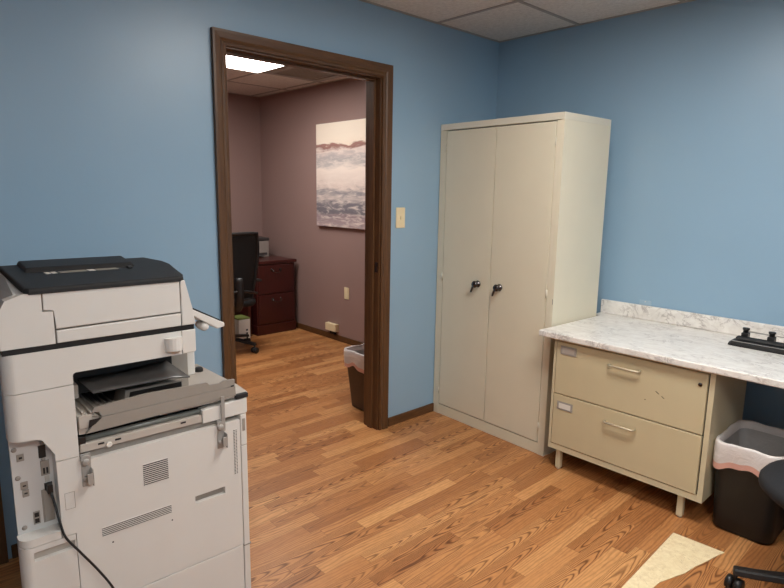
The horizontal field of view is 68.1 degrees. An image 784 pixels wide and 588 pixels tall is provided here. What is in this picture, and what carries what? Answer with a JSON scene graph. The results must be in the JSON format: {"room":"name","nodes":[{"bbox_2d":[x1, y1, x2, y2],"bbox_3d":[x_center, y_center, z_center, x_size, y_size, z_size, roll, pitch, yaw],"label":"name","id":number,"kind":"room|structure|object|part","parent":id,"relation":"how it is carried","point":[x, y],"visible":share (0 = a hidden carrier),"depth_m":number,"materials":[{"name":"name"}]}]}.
{"room":"office copy room","nodes":[
{"label":"office copy room","id":0,"kind":"room"},
{"bbox_2d":[227,93,262,236],"bbox_3d":[-2.735,-0.786,5.573,3.505,2.493,0.100,-8,13,-42],"label":"wall","id":1,"kind":"structure","parent":0,"point":[243,111],"depth_m":6.43,"materials":[{"name":"paint"}]},
{"bbox_2d":[0,0,498,558],"bbox_3d":[-1.166,-0.227,2.529,5.205,2.493,0.126,-8,13,-42],"label":"wall","id":2,"kind":"structure","parent":0,"point":[107,124],"depth_m":2.53,"materials":[{"name":"blue paint"}]},
{"bbox_2d":[0,486,8,564],"bbox_3d":[-1.894,0.041,1.810,0.995,2.190,0.048,-8,13,-42],"label":"door","id":3,"kind":"structure","parent":2,"relation":"in","point":[4,559],"depth_m":2.29,"materials":[{"name":"brown wood"}]},
{"bbox_2d":[11,543,18,558],"bbox_3d":[-1.191,0.989,2.642,0.921,0.058,0.012,-8,13,-42],"label":"baseboard","id":4,"kind":"structure","parent":2,"relation":"attached to","point":[14,548],"depth_m":2.33,"materials":[{"name":"brown wood"}]},
{"bbox_2d":[227,73,349,96],"bbox_3d":[-1.587,-1.784,4.160,3.305,0.004,3.224,-8,13,-42],"label":"trim","id":5,"kind":"structure","parent":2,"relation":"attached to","point":[251,73],"depth_m":5.71,"materials":[{"name":"metal"}]},
{"bbox_2d":[210,27,392,429],"bbox_3d":[-0.467,-0.179,3.192,1.098,2.190,0.164,-8,13,-42],"label":"door frame","id":6,"kind":"structure","parent":2,"relation":"in","point":[378,77],"depth_m":3.31,"materials":[{"name":"brown wood"}]},
{"bbox_3d":[-0.798,-0.114,2.795,0.066,2.190,0.022,-8,13,-42],"label":"casing","id":7,"kind":"part","parent":6,"relation":"part of","materials":[{"name":"brown wood"}]},
{"bbox_3d":[-0.403,-1.215,2.957,1.098,0.066,0.022,-8,13,-42],"label":"casing","id":8,"kind":"part","parent":6,"relation":"part of","materials":[{"name":"brown wood"}]},
{"bbox_3d":[-0.518,-0.189,3.246,1.098,2.190,0.016,-8,13,-42],"label":"office casing","id":9,"kind":"part","parent":6,"relation":"part of","materials":[{"name":"brown wood"}]},
{"bbox_3d":[-0.095,-0.160,3.494,0.003,0.060,0.025,-8,13,-42],"label":"strike plate","id":10,"kind":"part","parent":6,"relation":"part of","materials":[{"name":"black metal"}]},
{"bbox_3d":[-0.040,-0.224,3.487,0.066,2.190,0.022,-8,13,-42],"label":"casing","id":11,"kind":"part","parent":6,"relation":"part of","materials":[{"name":"brown wood"}]},
{"bbox_2d":[396,207,404,227],"bbox_3d":[0.054,-0.464,3.535,0.074,0.124,0.014,-8,13,-42],"label":"light switch","id":12,"kind":"object","parent":2,"relation":"attached to","point":[400,212],"visible":1,"depth_m":3.53,"materials":[{"name":"beige plastic"}]},
{"bbox_2d":[388,403,433,426],"bbox_3d":[0.334,0.768,4.035,0.979,0.058,0.012,-8,13,-42],"label":"baseboard","id":13,"kind":"structure","parent":2,"relation":"attached to","point":[399,418],"depth_m":3.83,"materials":[{"name":"brown wood"}]},
{"bbox_2d":[359,0,694,42],"bbox_3d":[0.354,-1.149,0.716,5.000,0.004,4.300,-8,13,-42],"label":"trim","id":14,"kind":"structure","parent":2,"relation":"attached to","point":[366,1],"depth_m":3.33,"materials":[{"name":"metal"}]},
{"bbox_2d":[260,78,365,342],"bbox_3d":[-0.356,-0.739,5.517,0.100,2.493,3.224,-8,13,-42],"label":"wall","id":15,"kind":"structure","parent":0,"point":[329,260],"depth_m":5.96,"materials":[{"name":"paint"}]},
{"bbox_2d":[296,322,363,344],"bbox_3d":[-0.416,0.465,5.689,0.012,0.060,3.224,-8,13,-42],"label":"baseboard","id":16,"kind":"structure","parent":15,"relation":"attached to","point":[346,340],"depth_m":5.93,"materials":[{"name":"brown wood"}]},
{"bbox_2d":[325,322,338,334],"bbox_3d":[-0.606,0.348,5.852,0.045,0.109,0.170,-8,13,-42],"label":"box","id":17,"kind":"object","parent":15,"relation":"attached to","point":[333,328],"visible":1,"depth_m":5.83,"materials":[{"name":"beige plastic"}]},
{"bbox_2d":[316,118,365,229],"bbox_3d":[-0.402,-1.106,5.404,0.040,0.978,0.980,-8,13,-42],"label":"painting","id":18,"kind":"object","parent":15,"relation":"attached to","point":[340,146],"visible":0.56,"depth_m":5.45,"materials":[{"name":"paint"}]},
{"bbox_2d":[344,287,348,299],"bbox_3d":[-0.442,-0.007,5.645,0.008,0.116,0.074,-8,13,-42],"label":"wall outlet","id":19,"kind":"object","parent":15,"relation":"attached to","point":[346,290],"visible":1,"depth_m":5.64,"materials":[{"name":"beige plastic"}]},
{"bbox_2d":[0,328,783,587],"bbox_3d":[-0.784,1.118,2.399,5.305,0.100,7.850,-8,13,-42],"label":"floor","id":20,"kind":"structure","parent":0,"point":[432,499],"depth_m":2.79,"materials":[{"name":"brown wood"}]},
{"bbox_2d":[0,256,250,587],"bbox_3d":[-0.961,0.532,1.884,0.906,1.227,0.763,-8,13,-41],"label":"copier","id":21,"kind":"object","parent":20,"relation":"on","point":[128,454],"visible":1,"depth_m":1.76,"materials":[{"name":"grey plastic"}]},
{"bbox_2d":[17,256,133,272],"bbox_3d":[-1.076,-0.106,1.999,0.360,0.014,0.251,-8,13,-41],"label":"document tray","id":22,"kind":"object","parent":21,"relation":"on","point":[87,263],"depth_m":1.94,"materials":[{"name":"grey plastic"}]},
{"bbox_3d":[-0.961,-0.071,1.896,0.512,0.016,0.578,-8,13,-41],"label":"feeder lid","id":23,"kind":"part","parent":21,"relation":"part of","materials":[{"name":"grey plastic"}]},
{"bbox_2d":[102,504,171,536],"bbox_3d":[-0.790,0.705,1.807,0.208,0.030,0.002,-8,13,-41],"label":"vent","id":24,"kind":"object","parent":21,"relation":"attached to","point":[134,521],"depth_m":1.80,"materials":[{"name":"white plastic"}]},
{"bbox_3d":[-0.767,0.427,1.795,0.363,0.026,0.032,-8,13,-41],"label":"metal plate","id":25,"kind":"part","parent":21,"relation":"part of","materials":[{"name":"grey plastic"}]},
{"bbox_3d":[-0.753,0.680,1.871,0.558,0.487,0.050,-8,13,-41],"label":"panel","id":26,"kind":"part","parent":21,"relation":"part of","materials":[{"name":"white plastic"}]},
{"bbox_3d":[-0.756,0.445,1.837,0.434,0.023,0.030,-8,13,-41],"label":"recess sill","id":27,"kind":"part","parent":21,"relation":"part of","materials":[{"name":"grey plastic"}]},
{"bbox_2d":[143,457,168,485],"bbox_3d":[-0.741,0.559,1.824,0.077,0.072,0.002,-8,13,-41],"label":"vent","id":28,"kind":"object","parent":21,"relation":"attached to","point":[155,471],"depth_m":1.82,"materials":[{"name":"grey plastic"}]},
{"bbox_2d":[75,364,246,434],"bbox_3d":[-0.838,0.321,1.993,0.535,0.059,0.418,-8,13,-41],"label":"tray","id":29,"kind":"object","parent":21,"relation":"on","point":[89,420],"depth_m":1.85,"materials":[{"name":"grey plastic"}]},
{"bbox_3d":[-0.672,0.157,1.795,0.055,0.042,0.024,-8,13,-41],"label":"lever","id":30,"kind":"part","parent":21,"relation":"part of","materials":[{"name":"white plastic"}]},
{"bbox_3d":[-0.745,1.016,1.942,0.524,0.192,0.050,-8,13,-41],"label":"panel","id":31,"kind":"part","parent":21,"relation":"part of","materials":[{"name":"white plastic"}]},
{"bbox_2d":[195,366,202,371],"bbox_3d":[-0.740,0.288,2.224,0.031,0.015,0.031,7,12,33],"label":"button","id":32,"kind":"object","parent":21,"relation":"on","point":[197,369],"depth_m":2.21,"materials":[{"name":"black plastic"}]},
{"bbox_3d":[-0.749,0.061,2.132,0.131,0.088,0.320,-8,13,-41],"label":"control panel","id":33,"kind":"part","parent":21,"relation":"part of","materials":[{"name":"white plastic"}]},
{"bbox_2d":[233,429,237,474],"bbox_3d":[-0.539,0.545,2.003,0.012,0.165,0.002,-8,13,-41],"label":"vent","id":34,"kind":"object","parent":21,"relation":"attached to","point":[235,430],"depth_m":2.00,"materials":[{"name":"white plastic"}]},
{"bbox_2d":[234,392,247,398],"bbox_3d":[-0.524,0.348,2.001,0.045,0.016,0.031,-8,13,-41],"label":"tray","id":35,"kind":"object","parent":21,"relation":"on","point":[237,395],"depth_m":1.99,"materials":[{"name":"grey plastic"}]},
{"bbox_2d":[235,315,249,338],"bbox_3d":[-1.534,0.336,5.870,0.129,0.218,0.172,-8,13,-42],"label":"carton","id":36,"kind":"object","parent":20,"relation":"on","point":[242,322],"visible":0.65,"depth_m":5.80,"materials":[{"name":"paper"}]},
{"bbox_3d":[-1.533,0.236,5.852,0.129,0.015,0.172,-8,13,-42],"label":"lid","id":37,"kind":"part","parent":36,"relation":"part of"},
{"bbox_2d":[235,306,251,335],"bbox_3d":[-2.197,0.087,5.642,1.500,0.767,0.730,-8,13,-42],"label":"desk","id":38,"kind":"object","parent":20,"relation":"on","point":[246,311],"visible":0.02,"depth_m":5.93,"materials":[{"name":"brown wood"}]},
{"bbox_2d":[232,232,261,352],"bbox_3d":[-1.545,-0.021,5.304,0.643,1.116,0.684,-8,13,-42],"label":"office chair","id":39,"kind":"object","parent":20,"relation":"on","point":[245,245],"visible":0.38,"depth_m":5.14,"materials":[{"name":"black fabric"}]},
{"bbox_3d":[-1.475,0.402,5.530,0.064,0.069,0.290,6,11,29],"label":"leg","id":40,"kind":"part","parent":39,"relation":"part of","materials":[{"name":"black plastic"}]},
{"bbox_3d":[-1.382,-0.227,5.094,0.480,0.600,0.111,-8,13,-42],"label":"backrest","id":41,"kind":"part","parent":39,"relation":"part of","materials":[{"name":"black fabric"}]},
{"bbox_3d":[-1.550,0.067,5.325,0.500,0.078,0.500,-8,13,-42],"label":"seat","id":42,"kind":"part","parent":39,"relation":"part of","materials":[{"name":"black fabric"}]},
{"bbox_3d":[-1.382,-0.227,5.094,0.509,0.631,0.137,-8,13,-42],"label":"frame","id":43,"kind":"part","parent":39,"relation":"part of","materials":[{"name":"black plastic"}]},
{"bbox_3d":[-1.394,0.433,5.357,0.290,0.069,0.064,3,10,11],"label":"leg","id":44,"kind":"part","parent":39,"relation":"part of","materials":[{"name":"black plastic"}]},
{"bbox_2d":[251,254,295,335],"bbox_3d":[-1.420,-0.013,6.277,0.496,0.767,0.702,-8,13,-42],"label":"pedestal","id":45,"kind":"object","parent":20,"relation":"on","point":[273,311],"visible":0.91,"depth_m":6.03,"materials":[{"name":"brown wood"}]},
{"bbox_2d":[259,236,268,256],"bbox_3d":[-1.566,-0.513,6.302,0.370,0.205,0.430,-8,13,-42],"label":"printer","id":46,"kind":"object","parent":45,"relation":"on","point":[263,241],"visible":0.32,"depth_m":6.28,"materials":[{"name":"grey plastic"}]},
{"bbox_3d":[-1.589,-0.602,6.313,0.368,0.035,0.360,-8,13,-42],"label":"scanner lid","id":47,"kind":"part","parent":46,"relation":"part of","materials":[{"name":"plastic"}]},
{"bbox_3d":[-1.208,0.145,6.072,0.418,0.297,0.018,-8,13,-42],"label":"drawer","id":48,"kind":"part","parent":45,"relation":"part of","materials":[{"name":"brown wood"}]},
{"bbox_3d":[-1.203,-0.159,6.018,0.418,0.292,0.018,-8,13,-42],"label":"drawer","id":49,"kind":"part","parent":45,"relation":"part of","materials":[{"name":"brown wood"}]},
{"bbox_2d":[344,344,363,410],"bbox_3d":[-0.101,0.574,4.042,0.396,0.424,0.322,-8,13,-42],"label":"waste bin","id":50,"kind":"object","parent":20,"relation":"on","point":[353,355],"visible":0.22,"depth_m":3.95,"materials":[{"name":"brown plastic"}]},
{"bbox_2d":[433,111,610,455],"bbox_3d":[0.745,-0.090,3.627,0.510,1.902,0.899,-8,13,-40],"label":"storage cabinet","id":51,"kind":"object","parent":20,"relation":"on","point":[522,198],"visible":0.98,"depth_m":3.37,"materials":[{"name":"metal"}]},
{"bbox_3d":[0.466,-0.112,3.642,0.016,1.784,0.391,-8,13,-40],"label":"door","id":52,"kind":"part","parent":51,"relation":"part of","materials":[{"name":"metal"}]},
{"bbox_3d":[0.509,-0.046,3.552,0.046,0.073,0.052,-8,13,-40],"label":"handle","id":53,"kind":"part","parent":51,"relation":"part of","materials":[{"name":"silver metal"}]},
{"bbox_3d":[0.618,-0.022,3.427,0.046,0.073,0.052,-8,13,-40],"label":"handle","id":54,"kind":"part","parent":51,"relation":"part of","materials":[{"name":"black metal"}]},
{"bbox_3d":[0.726,-0.056,3.345,0.016,1.784,0.395,-8,13,-40],"label":"door","id":55,"kind":"part","parent":51,"relation":"part of","materials":[{"name":"metal"}]},
{"bbox_2d":[548,339,746,517],"bbox_3d":[1.282,0.623,2.994,0.488,0.734,0.791,-8,13,-42],"label":"filing cabinet","id":56,"kind":"object","parent":20,"relation":"on","point":[655,423],"visible":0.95,"depth_m":2.77,"materials":[{"name":"beige metal"}]},
{"bbox_3d":[0.914,0.892,3.175,0.028,0.113,0.028,-8,13,-42],"label":"leg","id":57,"kind":"part","parent":56,"relation":"part of","materials":[{"name":"beige metal"}]},
{"bbox_3d":[1.110,0.647,2.845,0.030,0.011,0.161,-8,13,-42],"label":"handle","id":58,"kind":"part","parent":56,"relation":"part of","materials":[{"name":"metal"}]},
{"bbox_3d":[1.114,0.359,2.794,0.030,0.011,0.161,-8,13,-42],"label":"handle","id":59,"kind":"part","parent":56,"relation":"part of","materials":[{"name":"metal"}]},
{"bbox_3d":[1.125,0.718,2.873,0.017,0.279,0.745,-8,13,-42],"label":"drawer","id":60,"kind":"part","parent":56,"relation":"part of","materials":[{"name":"beige metal"}]},
{"bbox_3d":[1.130,0.437,2.823,0.017,0.282,0.745,-8,13,-42],"label":"drawer","id":61,"kind":"part","parent":56,"relation":"part of","materials":[{"name":"beige metal"}]},
{"bbox_2d":[539,299,783,388],"bbox_3d":[2.196,0.359,2.125,0.726,0.115,3.413,-8,13,-42],"label":"countertop","id":62,"kind":"structure","parent":56,"relation":"on","point":[696,341],"depth_m":2.95,"materials":[{"name":"stone"}]},
{"bbox_2d":[728,327,783,354],"bbox_3d":[1.800,0.225,2.766,0.125,0.080,0.320,-8,13,-42],"label":"hole punch","id":63,"kind":"object","parent":62,"relation":"on","point":[770,345],"visible":1,"depth_m":2.78,"materials":[{"name":"black plastic"}]},
{"bbox_3d":[1.824,0.200,2.784,0.006,0.006,0.224,-8,13,-42],"label":"link rod","id":64,"kind":"part","parent":63,"relation":"part of","materials":[{"name":"metal"}]},
{"bbox_3d":[1.350,0.980,2.712,0.028,0.113,0.028,-8,13,-42],"label":"leg","id":65,"kind":"part","parent":56,"relation":"part of","materials":[{"name":"beige metal"}]},
{"bbox_2d":[622,533,724,587],"bbox_3d":[1.094,1.112,2.303,0.654,0.002,0.205,-8,13,-42],"label":"mat","id":66,"kind":"object","parent":20,"relation":"on","point":[679,554],"depth_m":2.39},
{"bbox_2d":[713,420,783,544],"bbox_3d":[1.650,0.846,2.635,0.390,0.429,0.288,-8,13,-42],"label":"waste bin","id":67,"kind":"object","parent":20,"relation":"on","point":[741,507],"visible":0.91,"depth_m":2.55,"materials":[{"name":"black plastic"}]},
{"bbox_2d":[724,459,783,587],"bbox_3d":[1.625,0.623,1.964,0.669,1.100,0.689,-1,10,-13],"label":"desk chair","id":68,"kind":"object","parent":20,"relation":"on","point":[771,476],"visible":1,"depth_m":2.13,"materials":[{"name":"black plastic"}]},
{"bbox_3d":[1.436,1.044,2.130,0.315,0.070,0.064,6,11,29],"label":"leg","id":69,"kind":"part","parent":68,"relation":"part of","materials":[{"name":"black plastic"}]},
{"bbox_3d":[1.597,0.703,1.982,0.560,0.079,0.560,-1,10,-13],"label":"seat","id":70,"kind":"part","parent":68,"relation":"part of","materials":[{"name":"black fabric"}]},
{"bbox_2d":[227,0,685,96],"bbox_3d":[-0.744,-1.435,1.951,5.305,0.100,7.850,-8,13,-42],"label":"ceiling","id":71,"kind":"structure","parent":0,"point":[515,20],"depth_m":3.35,"materials":[{"name":"tile"}]},
{"bbox_2d":[226,55,285,73],"bbox_3d":[-1.396,-1.819,4.426,1.196,0.020,0.586,-8,13,-42],"label":"recessed light","id":72,"kind":"object","parent":71,"relation":"in","point":[235,63],"visible":0.24,"depth_m":4.75,"materials":[{"name":"plastic"}]},
{"bbox_3d":[-1.396,-1.819,4.426,1.196,0.020,0.586,-8,13,-42],"label":"frame","id":73,"kind":"part","parent":72,"relation":"part of","materials":[{"name":"metal"}]},
{"bbox_2d":[264,66,341,81],"bbox_3d":[-0.724,-1.920,5.039,0.560,0.012,0.560,-8,13,-42],"label":"tile","id":74,"kind":"object","parent":71,"relation":"in","point":[290,72],"visible":0.66,"depth_m":5.10,"materials":[{"name":"metal"}]},
{"bbox_2d":[496,0,783,428],"bbox_3d":[2.240,-0.187,2.606,0.100,2.493,4.400,-8,13,-42],"label":"wall","id":75,"kind":"structure","parent":0,"point":[691,93],"depth_m":3.15,"materials":[{"name":"blue paint"}]},
{"bbox_2d":[600,299,783,342],"bbox_3d":[2.454,0.306,2.358,0.024,0.083,3.413,-8,13,-42],"label":"backsplash","id":76,"kind":"structure","parent":75,"relation":"attached to","point":[662,315],"depth_m":3.20,"materials":[{"name":"stone"}]}
]}

